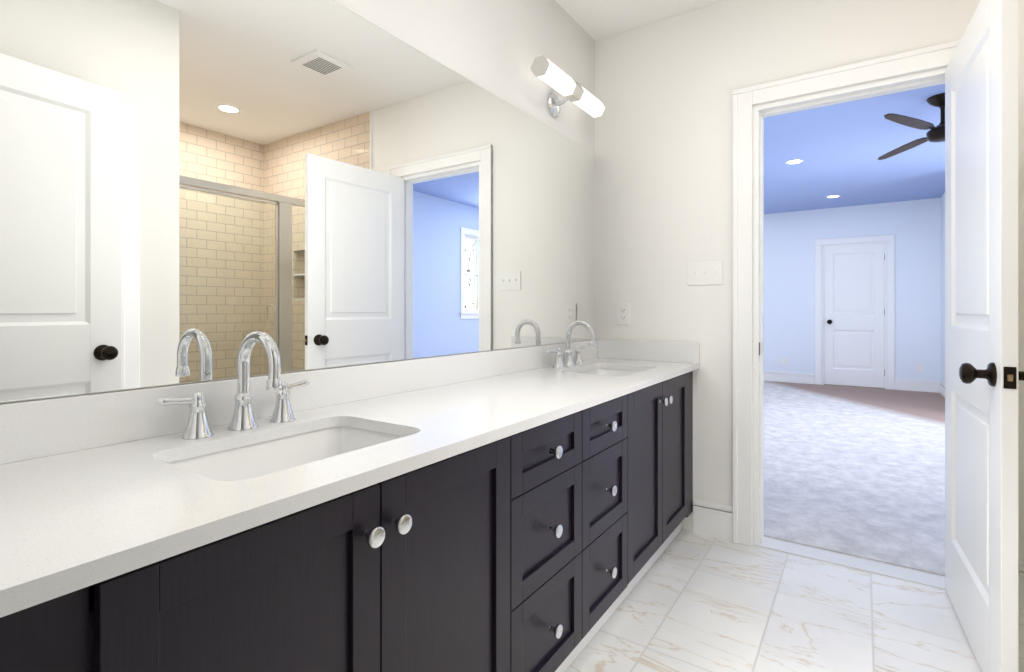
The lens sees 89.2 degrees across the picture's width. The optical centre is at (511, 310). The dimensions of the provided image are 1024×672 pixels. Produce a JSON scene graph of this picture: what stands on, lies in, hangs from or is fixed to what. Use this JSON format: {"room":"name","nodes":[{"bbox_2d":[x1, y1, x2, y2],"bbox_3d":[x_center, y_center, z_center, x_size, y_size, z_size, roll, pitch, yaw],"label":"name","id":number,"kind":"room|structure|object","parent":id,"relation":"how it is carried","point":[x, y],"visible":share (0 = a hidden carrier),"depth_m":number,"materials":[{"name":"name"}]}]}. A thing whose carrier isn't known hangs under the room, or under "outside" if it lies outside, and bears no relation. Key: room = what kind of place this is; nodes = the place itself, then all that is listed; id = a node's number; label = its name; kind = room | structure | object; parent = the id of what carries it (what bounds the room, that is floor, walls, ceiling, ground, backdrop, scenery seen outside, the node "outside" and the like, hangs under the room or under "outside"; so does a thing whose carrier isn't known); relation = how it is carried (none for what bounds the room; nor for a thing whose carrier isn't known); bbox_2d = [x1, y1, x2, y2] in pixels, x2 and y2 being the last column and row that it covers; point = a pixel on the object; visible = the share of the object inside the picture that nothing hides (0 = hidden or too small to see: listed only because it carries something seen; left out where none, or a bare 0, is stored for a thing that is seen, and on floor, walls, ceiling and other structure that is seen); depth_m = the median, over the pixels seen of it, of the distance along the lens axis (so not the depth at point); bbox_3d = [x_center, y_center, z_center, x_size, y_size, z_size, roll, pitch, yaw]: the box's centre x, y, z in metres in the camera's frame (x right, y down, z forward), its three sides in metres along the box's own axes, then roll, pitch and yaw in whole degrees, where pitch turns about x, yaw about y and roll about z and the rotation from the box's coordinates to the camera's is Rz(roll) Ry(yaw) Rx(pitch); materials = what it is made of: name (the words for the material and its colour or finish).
{"room":"bathroom","nodes":[
{"label":"bathroom","id":0,"kind":"room"},
{"bbox_2d":[0,0,595,403],"bbox_3d":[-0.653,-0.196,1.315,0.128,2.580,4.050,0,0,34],"label":"mirror","id":1,"kind":"object","parent":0,"point":[192,191],"depth_m":1.31,"materials":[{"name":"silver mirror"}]},
{"bbox_2d":[530,55,604,117],"bbox_3d":[0.254,-0.992,2.428,0.143,0.143,0.582,0,0,34],"label":"sconce","id":2,"kind":"object","parent":1,"relation":"attached to","point":[552,75],"visible":1,"depth_m":2.37,"materials":[{"name":"silver metal"}]},
{"bbox_2d":[0,344,595,463],"bbox_3d":[-0.251,0.209,1.786,0.020,0.100,2.572,0,0,34],"label":"backsplash","id":3,"kind":"structure","parent":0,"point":[42,427],"depth_m":1.06,"materials":[{"name":"white stone"}]},
{"bbox_2d":[555,0,944,213],"bbox_3d":[2.246,-1.534,3.008,4.240,0.104,10.340,0,0,34],"label":"ceiling","id":4,"kind":"structure","parent":0,"point":[840,149],"depth_m":4.66,"materials":[{"name":"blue paint"}]},
{"bbox_2d":[786,160,802,163],"bbox_3d":[2.818,-1.482,5.180,0.164,0.006,0.164,0,0,34],"label":"recessed light","id":5,"kind":"object","parent":4,"relation":"attached to","point":[793,161],"visible":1,"depth_m":5.16,"materials":[{"name":"white"}]},
{"bbox_2d":[878,93,944,159],"bbox_3d":[3.121,-1.333,3.512,1.033,0.304,1.176,0,0,34],"label":"ceiling fan","id":6,"kind":"object","parent":4,"relation":"hanging from","point":[936,133],"visible":0.6,"depth_m":3.57,"materials":[{"name":"brown metal"}]},
{"bbox_2d":[565,529,1023,671],"bbox_3d":[0.770,1.144,0.283,3.400,0.100,3.930,0,0,34],"label":"floor","id":7,"kind":"structure","parent":0,"point":[693,602],"depth_m":1.82,"materials":[{"name":"stone"}]},
{"bbox_2d":[0,368,698,671],"bbox_3d":[-0.029,0.689,1.636,0.556,0.807,2.572,0,0,34],"label":"bathroom vanity","id":8,"kind":"object","parent":7,"relation":"on","point":[526,509],"depth_m":1.00,"materials":[{"name":"black wood"}]},
{"bbox_2d":[0,356,699,603],"bbox_3d":[-0.029,0.272,1.636,0.556,0.025,2.572,0,0,34],"label":"countertop","id":9,"kind":"structure","parent":8,"relation":"on","point":[65,515],"depth_m":0.82,"materials":[{"name":"white stone"}]},
{"bbox_2d":[152,331,311,439],"bbox_3d":[-0.548,0.152,1.116,0.164,0.215,0.326,0,0,34],"label":"faucet","id":10,"kind":"object","parent":9,"relation":"on","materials":[{"name":"silver metal"}]},
{"bbox_2d":[160,416,407,483],"bbox_3d":[-0.422,0.349,1.029,0.345,0.153,0.480,0,0,34],"label":"sink","id":11,"kind":"object","parent":9,"relation":"in","point":[231,460],"depth_m":1.15,"materials":[{"name":"white ceramic"}]},
{"bbox_2d":[544,320,595,367],"bbox_3d":[0.307,0.152,2.383,0.164,0.215,0.326,0,0,34],"label":"faucet","id":12,"kind":"object","parent":9,"relation":"on","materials":[{"name":"silver metal"}]},
{"bbox_2d":[572,364,643,375],"bbox_3d":[0.433,0.349,2.297,0.345,0.153,0.480,0,0,34],"label":"sink","id":13,"kind":"object","parent":9,"relation":"in","point":[604,369],"depth_m":2.50,"materials":[{"name":"white ceramic"}]},
{"bbox_2d":[754,536,945,589],"bbox_3d":[1.467,1.141,2.255,0.740,0.106,0.120,0,0,34],"label":"threshold","id":14,"kind":"object","parent":7,"relation":"on","point":[891,571],"visible":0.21,"depth_m":2.23,"materials":[{"name":"white stone"}]},
{"bbox_2d":[595,0,1023,563],"bbox_3d":[1.899,-0.196,1.958,3.400,2.580,0.110,0,0,34],"label":"wall","id":15,"kind":"structure","parent":0,"point":[664,88],"depth_m":2.55,"materials":[{"name":"white paint"}]},
{"bbox_2d":[617,303,629,324],"bbox_3d":[0.593,0.019,2.766,0.070,0.115,0.008,0,0,34],"label":"outlet","id":16,"kind":"object","parent":15,"relation":"attached to","point":[623,313],"visible":1,"depth_m":2.76,"materials":[{"name":"white plastic"}]},
{"bbox_2d":[596,340,699,363],"bbox_3d":[0.694,0.209,2.689,0.536,0.100,0.019,0,0,34],"label":"backsplash","id":17,"kind":"structure","parent":15,"relation":"attached to","point":[686,352],"depth_m":2.67,"materials":[{"name":"white stone"}]},
{"bbox_2d":[688,261,722,285],"bbox_3d":[0.940,-0.181,2.528,0.164,0.115,0.015,0,0,34],"label":"bathroom light switch","id":18,"kind":"object","parent":15,"relation":"attached to","point":[706,273],"visible":1,"depth_m":2.53,"materials":[{"name":"white plastic"}]},
{"bbox_2d":[732,40,959,545],"bbox_3d":[1.465,0.029,2.253,0.922,2.131,0.162,0,0,34],"label":"door frame","id":19,"kind":"structure","parent":15,"relation":"attached to","point":[745,100],"depth_m":2.41,"materials":[{"name":"white paint"}]},
{"bbox_2d":[693,499,1023,609],"bbox_3d":[0.968,1.012,1.506,1.296,0.165,1.679,0,0,34],"label":"baseboard","id":20,"kind":"structure","parent":15,"relation":"attached to","point":[712,519],"depth_m":2.49,"materials":[{"name":"white paint"}]},
{"bbox_2d":[945,0,1023,671],"bbox_3d":[1.515,0.074,1.699,0.181,2.020,0.761,0,0,31],"label":"door","id":21,"kind":"structure","parent":15,"relation":"in","point":[984,375],"depth_m":1.54,"materials":[{"name":"white paint"}]},
{"bbox_2d":[764,198,940,380],"bbox_3d":[5.104,-0.196,7.245,4.240,2.580,0.120,0,0,34],"label":"wall","id":22,"kind":"structure","parent":0,"point":[913,226],"depth_m":7.33,"materials":[{"name":"white paint"}]},
{"bbox_2d":[782,357,786,364],"bbox_3d":[4.114,0.764,7.834,0.070,0.115,0.008,0,0,34],"label":"outlet","id":23,"kind":"object","parent":22,"relation":"attached to","point":[784,360],"visible":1,"depth_m":7.83,"materials":[{"name":"white plastic"}]},
{"bbox_2d":[764,371,814,383],"bbox_3d":[3.940,1.012,7.945,1.207,0.165,0.019,0,0,34],"label":"baseboard","id":24,"kind":"structure","parent":22,"relation":"attached to","point":[806,378],"depth_m":7.79,"materials":[{"name":"white paint"}]},
{"bbox_2d":[824,243,884,387],"bbox_3d":[4.863,0.067,7.380,0.728,2.010,0.181,0,0,34],"label":"bedroom door","id":25,"kind":"structure","parent":22,"relation":"in","point":[854,315],"depth_m":7.36,"materials":[{"name":"white paint"}]},
{"bbox_2d":[815,234,894,389],"bbox_3d":[4.865,0.022,7.392,0.942,2.119,0.142,0,0,34],"label":"door frame","id":26,"kind":"structure","parent":22,"relation":"attached to","point":[820,244],"depth_m":7.22,"materials":[{"name":"white paint"}]},
{"bbox_2d":[895,378,937,392],"bbox_3d":[5.414,1.012,6.951,0.457,0.165,0.019,0,0,34],"label":"baseboard","id":27,"kind":"structure","parent":22,"relation":"attached to","point":[900,384],"depth_m":6.94,"materials":[{"name":"white paint"}]},
{"bbox_2d":[916,363,922,371],"bbox_3d":[5.449,0.764,6.934,0.070,0.115,0.008,0,0,34],"label":"outlet","id":28,"kind":"object","parent":22,"relation":"attached to","point":[919,367],"visible":1,"depth_m":6.93,"materials":[{"name":"white plastic"}]},
{"bbox_2d":[764,381,944,575],"bbox_3d":[3.379,1.138,4.687,4.000,0.112,6.050,0,0,34],"label":"floor","id":29,"kind":"structure","parent":0,"point":[856,471],"depth_m":3.48,"materials":[{"name":"grey carpet"}]},
{"bbox_2d":[941,192,944,384],"bbox_3d":[5.678,-0.196,5.699,1.320,2.580,1.800,0,0,34],"label":"wall","id":30,"kind":"structure","parent":0,"point":[943,289],"depth_m":6.60,"materials":[{"name":"white paint"}]},
{"bbox_2d":[938,381,944,397],"bbox_3d":[5.117,1.012,6.066,0.019,0.165,1.819,0,0,34],"label":"baseboard","id":31,"kind":"structure","parent":30,"relation":"attached to","point":[941,387],"depth_m":6.65,"materials":[{"name":"white paint"}]}
]}

